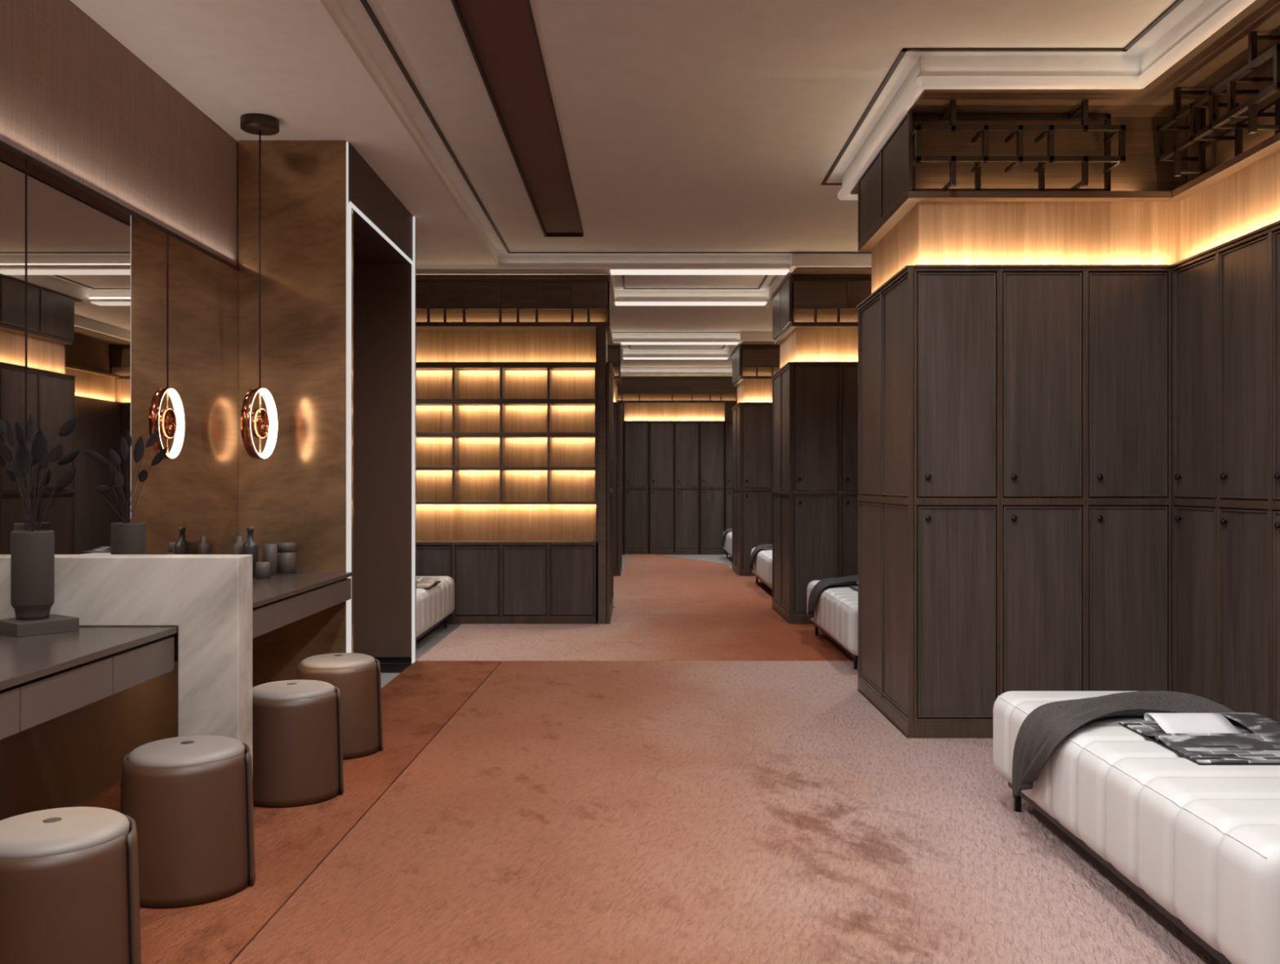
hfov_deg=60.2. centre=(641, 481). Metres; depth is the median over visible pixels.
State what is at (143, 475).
stem
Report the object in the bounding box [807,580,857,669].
bench
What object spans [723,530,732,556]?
bench
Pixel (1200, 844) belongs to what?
bench
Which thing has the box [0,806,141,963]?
stool
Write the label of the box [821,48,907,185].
trim
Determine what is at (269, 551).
jar
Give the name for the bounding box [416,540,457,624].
base cabinet
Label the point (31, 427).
stem
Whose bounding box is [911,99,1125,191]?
rack
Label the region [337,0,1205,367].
ceiling
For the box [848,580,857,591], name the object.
magazine
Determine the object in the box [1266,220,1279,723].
locker
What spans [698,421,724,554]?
locker
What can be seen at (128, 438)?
stem
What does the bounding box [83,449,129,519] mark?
stem
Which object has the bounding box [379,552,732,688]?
floor
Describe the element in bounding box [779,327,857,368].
trim
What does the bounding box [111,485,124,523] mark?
stem
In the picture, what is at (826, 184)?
trim
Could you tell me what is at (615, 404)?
locker
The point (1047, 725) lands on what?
throw
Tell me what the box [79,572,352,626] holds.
countertop
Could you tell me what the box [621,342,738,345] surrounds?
trim
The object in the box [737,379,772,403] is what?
trim
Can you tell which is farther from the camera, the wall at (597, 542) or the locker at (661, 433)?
the locker at (661, 433)
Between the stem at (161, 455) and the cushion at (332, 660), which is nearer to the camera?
the stem at (161, 455)
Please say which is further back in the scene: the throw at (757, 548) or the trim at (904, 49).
the throw at (757, 548)
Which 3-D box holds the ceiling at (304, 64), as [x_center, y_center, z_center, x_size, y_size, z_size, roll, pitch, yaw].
[-0.400,-1.950,9.100,7.600,0.132,22.600,0,0,0]
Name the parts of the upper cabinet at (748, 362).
panel, panel, panel, frame, panel, panel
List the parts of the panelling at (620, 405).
panel, panel, panel, panel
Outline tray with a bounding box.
[0,613,79,637]
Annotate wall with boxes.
[0,0,238,266]
[0,661,177,820]
[238,140,353,687]
[597,542,598,618]
[621,403,737,422]
[623,422,674,552]
[1171,286,1172,691]
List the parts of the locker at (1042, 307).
knob, knob, door, door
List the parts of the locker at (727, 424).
door, door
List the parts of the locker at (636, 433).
door, door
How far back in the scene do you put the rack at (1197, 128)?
4.94 m
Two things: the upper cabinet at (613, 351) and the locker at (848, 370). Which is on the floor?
the locker at (848, 370)
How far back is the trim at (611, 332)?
14.84 m
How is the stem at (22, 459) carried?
in the vase at (32, 553)
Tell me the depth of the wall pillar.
10.03 m
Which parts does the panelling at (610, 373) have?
panel, panel, panel, panel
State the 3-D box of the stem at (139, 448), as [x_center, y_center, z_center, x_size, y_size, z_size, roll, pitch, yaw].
[-2.021,0.032,4.399,0.070,0.437,0.015,0,0,-17]
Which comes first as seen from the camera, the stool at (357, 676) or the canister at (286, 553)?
the stool at (357, 676)
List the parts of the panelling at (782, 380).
panel, panel, panel, panel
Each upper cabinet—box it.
[416,275,613,344]
[607,345,622,386]
[617,377,737,403]
[732,345,779,386]
[772,275,871,344]
[857,108,1186,252]
[1165,59,1279,201]
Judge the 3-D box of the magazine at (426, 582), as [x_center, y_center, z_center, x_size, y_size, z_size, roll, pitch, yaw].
[-1.925,0.814,9.053,0.468,0.058,0.554,0,0,0]
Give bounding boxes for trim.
[231,663,500,963]
[346,142,351,653]
[360,0,510,253]
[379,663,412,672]
[450,0,583,237]
[507,252,871,253]
[611,332,739,333]
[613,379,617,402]
[614,302,766,306]
[620,367,732,368]
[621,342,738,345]
[622,275,625,289]
[622,357,728,359]
[623,288,759,289]
[624,403,724,422]
[630,348,721,349]
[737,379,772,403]
[757,275,768,289]
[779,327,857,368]
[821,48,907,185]
[824,182,841,185]
[837,76,924,199]
[843,193,857,199]
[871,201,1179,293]
[902,48,1126,51]
[920,75,1140,88]
[1123,0,1183,51]
[1137,0,1255,88]
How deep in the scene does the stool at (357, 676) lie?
5.17 m
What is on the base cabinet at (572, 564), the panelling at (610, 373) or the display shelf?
the display shelf
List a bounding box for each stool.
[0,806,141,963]
[120,735,255,907]
[252,680,343,807]
[296,653,382,759]
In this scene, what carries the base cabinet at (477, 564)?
on the floor
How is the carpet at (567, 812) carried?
on the floor
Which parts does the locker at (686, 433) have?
door, door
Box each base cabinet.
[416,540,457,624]
[453,540,503,624]
[501,540,550,623]
[548,540,597,623]
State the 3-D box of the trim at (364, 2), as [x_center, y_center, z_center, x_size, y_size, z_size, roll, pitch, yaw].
[-1.163,-2.013,3.845,0.022,0.010,11.712,0,0,0]
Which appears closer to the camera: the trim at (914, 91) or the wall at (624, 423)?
the trim at (914, 91)
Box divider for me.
[0,554,252,759]
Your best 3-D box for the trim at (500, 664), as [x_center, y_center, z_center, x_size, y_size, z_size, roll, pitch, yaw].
[-1.101,1.298,2.925,0.008,0.003,10.052,0,0,1]
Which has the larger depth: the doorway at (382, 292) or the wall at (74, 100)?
the doorway at (382, 292)
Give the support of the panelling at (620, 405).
attached to the wall
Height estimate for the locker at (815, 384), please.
2.392 m
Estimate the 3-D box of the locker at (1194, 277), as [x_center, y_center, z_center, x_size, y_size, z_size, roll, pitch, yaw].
[2.963,0.104,5.344,0.615,2.392,0.432,0,0,0]
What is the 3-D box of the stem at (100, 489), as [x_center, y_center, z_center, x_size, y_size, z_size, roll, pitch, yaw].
[-2.106,0.132,4.404,0.152,0.238,0.027,0,0,-10]
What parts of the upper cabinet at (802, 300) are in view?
panel, panel, post, panel, frame, panel, post, panel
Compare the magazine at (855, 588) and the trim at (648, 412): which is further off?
the trim at (648, 412)
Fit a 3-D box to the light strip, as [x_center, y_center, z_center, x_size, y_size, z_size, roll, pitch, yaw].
[0.520,-1.894,9.970,1.600,0.012,0.200,0,0,0]
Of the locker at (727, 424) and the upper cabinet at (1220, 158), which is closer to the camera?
the upper cabinet at (1220, 158)
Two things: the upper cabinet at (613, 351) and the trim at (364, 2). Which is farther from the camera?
the upper cabinet at (613, 351)
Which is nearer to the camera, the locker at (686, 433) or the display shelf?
the display shelf
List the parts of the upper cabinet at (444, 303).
panel, post, post, panel, post, panel, post, panel, frame, post, panel, post, panel, post, post, panel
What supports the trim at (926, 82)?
attached to the ceiling at (304, 64)
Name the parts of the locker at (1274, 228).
door, door, knob, knob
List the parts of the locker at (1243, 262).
knob, knob, door, door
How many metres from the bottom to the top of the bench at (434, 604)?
0.455 m
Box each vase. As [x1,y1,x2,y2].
[10,529,54,620]
[111,522,146,554]
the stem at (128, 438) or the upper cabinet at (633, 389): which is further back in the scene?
the upper cabinet at (633, 389)
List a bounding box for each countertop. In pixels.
[0,626,177,740]
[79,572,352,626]
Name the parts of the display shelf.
shelf, shelf, shelf, shelf, shelf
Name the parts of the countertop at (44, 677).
drawer, drawer, drawer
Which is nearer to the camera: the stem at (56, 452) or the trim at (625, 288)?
the stem at (56, 452)
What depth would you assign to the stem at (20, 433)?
3.71 m
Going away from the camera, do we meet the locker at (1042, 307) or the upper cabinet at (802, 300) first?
the locker at (1042, 307)
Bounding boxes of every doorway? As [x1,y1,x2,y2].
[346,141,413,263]
[353,218,416,657]
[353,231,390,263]
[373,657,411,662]
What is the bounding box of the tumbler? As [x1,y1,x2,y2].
[255,561,270,578]
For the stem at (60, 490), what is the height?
0.231 m
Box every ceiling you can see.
[70,0,1279,377]
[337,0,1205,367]
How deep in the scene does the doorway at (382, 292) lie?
7.90 m
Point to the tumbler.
(262, 568)
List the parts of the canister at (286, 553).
lid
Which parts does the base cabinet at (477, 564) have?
door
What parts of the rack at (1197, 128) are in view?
frame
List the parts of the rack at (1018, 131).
frame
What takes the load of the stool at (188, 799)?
on the carpet at (291, 842)
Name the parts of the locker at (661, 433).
door, door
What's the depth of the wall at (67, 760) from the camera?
4.44 m
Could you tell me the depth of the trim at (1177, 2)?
4.85 m
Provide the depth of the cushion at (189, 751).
3.45 m
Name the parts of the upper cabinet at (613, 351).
panel, panel, frame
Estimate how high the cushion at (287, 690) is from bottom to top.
0.097 m
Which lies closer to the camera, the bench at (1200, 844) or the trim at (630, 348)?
the bench at (1200, 844)
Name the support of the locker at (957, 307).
on the floor
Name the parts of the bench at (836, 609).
leg, frame, leg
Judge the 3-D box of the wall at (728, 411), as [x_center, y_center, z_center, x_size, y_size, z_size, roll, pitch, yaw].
[0.630,-1.254,20.025,4.060,0.320,0.550,0,0,0]
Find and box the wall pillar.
[598,322,607,623]
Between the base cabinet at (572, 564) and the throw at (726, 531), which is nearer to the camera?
the base cabinet at (572, 564)
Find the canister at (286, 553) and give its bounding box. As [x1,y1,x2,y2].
[276,542,296,573]
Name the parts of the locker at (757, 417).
door, door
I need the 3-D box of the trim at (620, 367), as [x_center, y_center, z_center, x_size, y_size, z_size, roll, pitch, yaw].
[0.545,-2.013,19.450,3.432,0.010,0.022,0,0,0]
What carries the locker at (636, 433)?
on the floor
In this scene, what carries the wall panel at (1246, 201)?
on the locker at (1194, 277)
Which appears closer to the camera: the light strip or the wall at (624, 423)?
the light strip
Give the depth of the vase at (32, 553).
3.64 m
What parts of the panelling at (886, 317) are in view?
panel, panel, panel, panel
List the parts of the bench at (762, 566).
frame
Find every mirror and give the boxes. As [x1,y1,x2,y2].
[0,140,26,556]
[25,154,239,554]
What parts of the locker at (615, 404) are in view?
door, door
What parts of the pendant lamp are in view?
rod, cord, rod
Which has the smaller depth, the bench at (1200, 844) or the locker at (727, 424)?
the bench at (1200, 844)
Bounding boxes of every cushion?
[0,806,129,857]
[128,735,244,767]
[252,680,335,700]
[300,653,375,668]
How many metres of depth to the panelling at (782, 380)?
10.57 m
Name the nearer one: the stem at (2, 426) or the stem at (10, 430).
the stem at (10, 430)
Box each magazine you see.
[416,576,441,587]
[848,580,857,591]
[1118,712,1279,764]
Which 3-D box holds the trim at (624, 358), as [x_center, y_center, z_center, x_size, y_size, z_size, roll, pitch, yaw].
[0.520,-1.894,16.930,1.600,0.012,0.200,0,0,0]
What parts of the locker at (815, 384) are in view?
door, door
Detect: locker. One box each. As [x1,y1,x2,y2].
[613,402,617,576]
[622,421,623,554]
[624,421,648,554]
[649,421,673,554]
[674,421,698,554]
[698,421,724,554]
[724,421,732,554]
[742,402,772,576]
[792,361,840,623]
[840,361,857,577]
[914,264,1000,737]
[1000,264,1086,694]
[1085,264,1171,691]
[1170,247,1217,702]
[1214,225,1270,718]
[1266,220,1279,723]
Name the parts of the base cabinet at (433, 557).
door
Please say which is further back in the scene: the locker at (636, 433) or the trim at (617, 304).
the locker at (636, 433)
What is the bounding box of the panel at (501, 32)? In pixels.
[457,0,582,233]
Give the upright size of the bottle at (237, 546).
0.210 m
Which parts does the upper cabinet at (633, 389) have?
panel, panel, frame, panel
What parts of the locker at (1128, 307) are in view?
knob, knob, door, door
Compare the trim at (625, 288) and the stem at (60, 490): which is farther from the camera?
the trim at (625, 288)
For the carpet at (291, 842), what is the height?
0.011 m
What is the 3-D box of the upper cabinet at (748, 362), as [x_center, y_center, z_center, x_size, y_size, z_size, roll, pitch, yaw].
[2.076,-1.649,15.771,1.465,0.467,1.254,0,0,0]
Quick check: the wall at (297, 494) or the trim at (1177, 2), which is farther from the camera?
the wall at (297, 494)
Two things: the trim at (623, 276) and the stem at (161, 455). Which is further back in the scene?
the trim at (623, 276)
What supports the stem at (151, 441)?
in the vase at (128, 538)
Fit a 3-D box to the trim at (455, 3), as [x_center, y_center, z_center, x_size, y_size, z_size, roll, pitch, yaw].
[-0.627,-2.001,3.477,0.317,0.030,10.953,0,0,0]
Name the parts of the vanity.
drawer, drawer, drawer, drawer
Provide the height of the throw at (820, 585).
0.407 m
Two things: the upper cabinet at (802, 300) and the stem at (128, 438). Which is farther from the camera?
the upper cabinet at (802, 300)
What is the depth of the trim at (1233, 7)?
4.68 m
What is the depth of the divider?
3.82 m
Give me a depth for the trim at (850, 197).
7.25 m
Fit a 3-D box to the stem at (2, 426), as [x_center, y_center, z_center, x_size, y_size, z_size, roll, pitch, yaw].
[-2.094,0.018,3.714,0.165,0.465,0.015,0,0,14]
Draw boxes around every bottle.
[232,536,244,554]
[242,527,258,577]
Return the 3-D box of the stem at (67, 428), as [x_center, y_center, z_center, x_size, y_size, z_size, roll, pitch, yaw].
[-1.963,0.019,3.687,0.176,0.462,0.016,0,0,10]
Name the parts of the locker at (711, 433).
door, door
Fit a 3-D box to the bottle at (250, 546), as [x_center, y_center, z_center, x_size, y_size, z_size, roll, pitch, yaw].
[-2.062,0.369,5.820,0.080,0.262,0.080,0,0,0]
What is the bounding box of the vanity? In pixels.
[79,572,352,661]
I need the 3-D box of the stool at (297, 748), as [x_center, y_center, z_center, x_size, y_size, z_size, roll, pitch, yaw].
[-1.439,1.060,4.560,0.416,0.455,0.404,0,0,0]
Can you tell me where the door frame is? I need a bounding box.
[349,200,415,663]
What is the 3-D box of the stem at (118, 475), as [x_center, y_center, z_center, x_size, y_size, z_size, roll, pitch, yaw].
[-2.075,0.099,4.418,0.085,0.302,0.022,0,0,0]
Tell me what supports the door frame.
attached to the wall at (297, 494)
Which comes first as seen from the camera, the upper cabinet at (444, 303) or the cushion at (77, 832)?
the cushion at (77, 832)
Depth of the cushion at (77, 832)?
2.66 m
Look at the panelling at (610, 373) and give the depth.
10.03 m
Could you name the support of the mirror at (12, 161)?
attached to the wall
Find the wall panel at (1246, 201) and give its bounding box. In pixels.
[1179,149,1279,261]
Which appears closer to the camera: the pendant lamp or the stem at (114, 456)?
the stem at (114, 456)
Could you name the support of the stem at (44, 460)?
in the vase at (32, 553)
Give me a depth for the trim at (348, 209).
6.17 m
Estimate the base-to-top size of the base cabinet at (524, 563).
0.752 m
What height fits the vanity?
0.150 m
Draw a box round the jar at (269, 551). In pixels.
[262,543,277,575]
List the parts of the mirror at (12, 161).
frame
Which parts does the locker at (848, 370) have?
door, door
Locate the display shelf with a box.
[416,327,598,542]
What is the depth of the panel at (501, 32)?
5.79 m
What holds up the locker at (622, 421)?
on the floor
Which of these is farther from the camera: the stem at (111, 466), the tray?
the stem at (111, 466)
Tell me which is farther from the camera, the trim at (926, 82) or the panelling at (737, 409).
the panelling at (737, 409)
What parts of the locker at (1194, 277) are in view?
knob, knob, door, door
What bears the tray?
on the countertop at (44, 677)
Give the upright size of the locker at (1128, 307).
2.392 m
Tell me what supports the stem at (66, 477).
in the vase at (32, 553)
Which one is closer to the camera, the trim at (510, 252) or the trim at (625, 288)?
the trim at (510, 252)
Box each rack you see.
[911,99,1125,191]
[1156,31,1279,177]
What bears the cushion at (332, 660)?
on the stool at (357, 676)
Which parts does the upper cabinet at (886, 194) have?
panel, frame, panel, panel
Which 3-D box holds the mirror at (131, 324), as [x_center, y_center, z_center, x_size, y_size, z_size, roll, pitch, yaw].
[-2.252,-0.347,5.079,0.031,1.690,2.117,0,0,0]
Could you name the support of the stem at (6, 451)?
in the vase at (32, 553)
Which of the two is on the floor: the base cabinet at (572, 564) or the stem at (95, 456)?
the base cabinet at (572, 564)
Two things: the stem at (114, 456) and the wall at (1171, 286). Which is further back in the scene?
the wall at (1171, 286)
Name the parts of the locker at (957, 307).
knob, knob, door, door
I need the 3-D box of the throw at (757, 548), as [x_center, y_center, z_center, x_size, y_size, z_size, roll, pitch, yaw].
[1.715,0.948,13.627,0.780,0.407,0.460,0,0,0]
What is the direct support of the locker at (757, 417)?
on the floor
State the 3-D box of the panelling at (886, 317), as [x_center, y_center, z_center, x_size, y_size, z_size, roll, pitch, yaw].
[1.353,0.104,6.210,0.042,2.392,1.300,0,0,0]
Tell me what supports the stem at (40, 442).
in the vase at (32, 553)
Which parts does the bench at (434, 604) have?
frame, leg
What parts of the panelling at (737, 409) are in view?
panel, panel, panel, panel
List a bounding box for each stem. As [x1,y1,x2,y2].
[0,419,34,531]
[0,441,29,531]
[5,418,27,531]
[14,420,31,531]
[14,440,31,531]
[26,413,35,528]
[31,432,48,531]
[32,444,62,531]
[32,446,49,528]
[35,418,75,510]
[38,488,66,531]
[39,467,75,531]
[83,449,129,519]
[93,484,123,521]
[106,458,124,523]
[108,448,125,523]
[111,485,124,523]
[112,470,130,521]
[120,435,130,519]
[125,430,131,523]
[126,435,144,523]
[127,429,159,523]
[128,469,147,521]
[129,447,167,523]
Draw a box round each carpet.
[78,661,502,963]
[231,661,1222,963]
[416,554,853,661]
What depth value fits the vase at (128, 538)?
4.36 m
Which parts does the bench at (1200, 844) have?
leg, frame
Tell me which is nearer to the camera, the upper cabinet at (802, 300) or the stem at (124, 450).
the stem at (124, 450)
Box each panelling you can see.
[606,361,614,623]
[617,402,622,576]
[731,402,742,576]
[771,361,792,623]
[856,265,914,737]
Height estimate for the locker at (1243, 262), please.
2.392 m
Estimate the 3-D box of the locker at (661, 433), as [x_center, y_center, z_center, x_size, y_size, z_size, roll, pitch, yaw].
[0.360,0.104,20.043,0.432,2.392,0.615,0,0,0]
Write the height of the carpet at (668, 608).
0.011 m
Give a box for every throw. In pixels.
[720,528,732,550]
[749,543,772,573]
[807,574,857,623]
[1012,690,1237,797]
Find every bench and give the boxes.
[416,576,454,639]
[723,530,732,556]
[751,546,772,596]
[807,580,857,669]
[993,691,1279,963]
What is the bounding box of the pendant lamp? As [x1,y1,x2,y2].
[240,113,279,458]
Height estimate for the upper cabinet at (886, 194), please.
0.453 m
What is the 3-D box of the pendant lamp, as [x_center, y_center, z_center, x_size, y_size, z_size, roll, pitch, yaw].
[-2.000,-1.010,5.785,0.194,1.780,0.374,0,0,3]

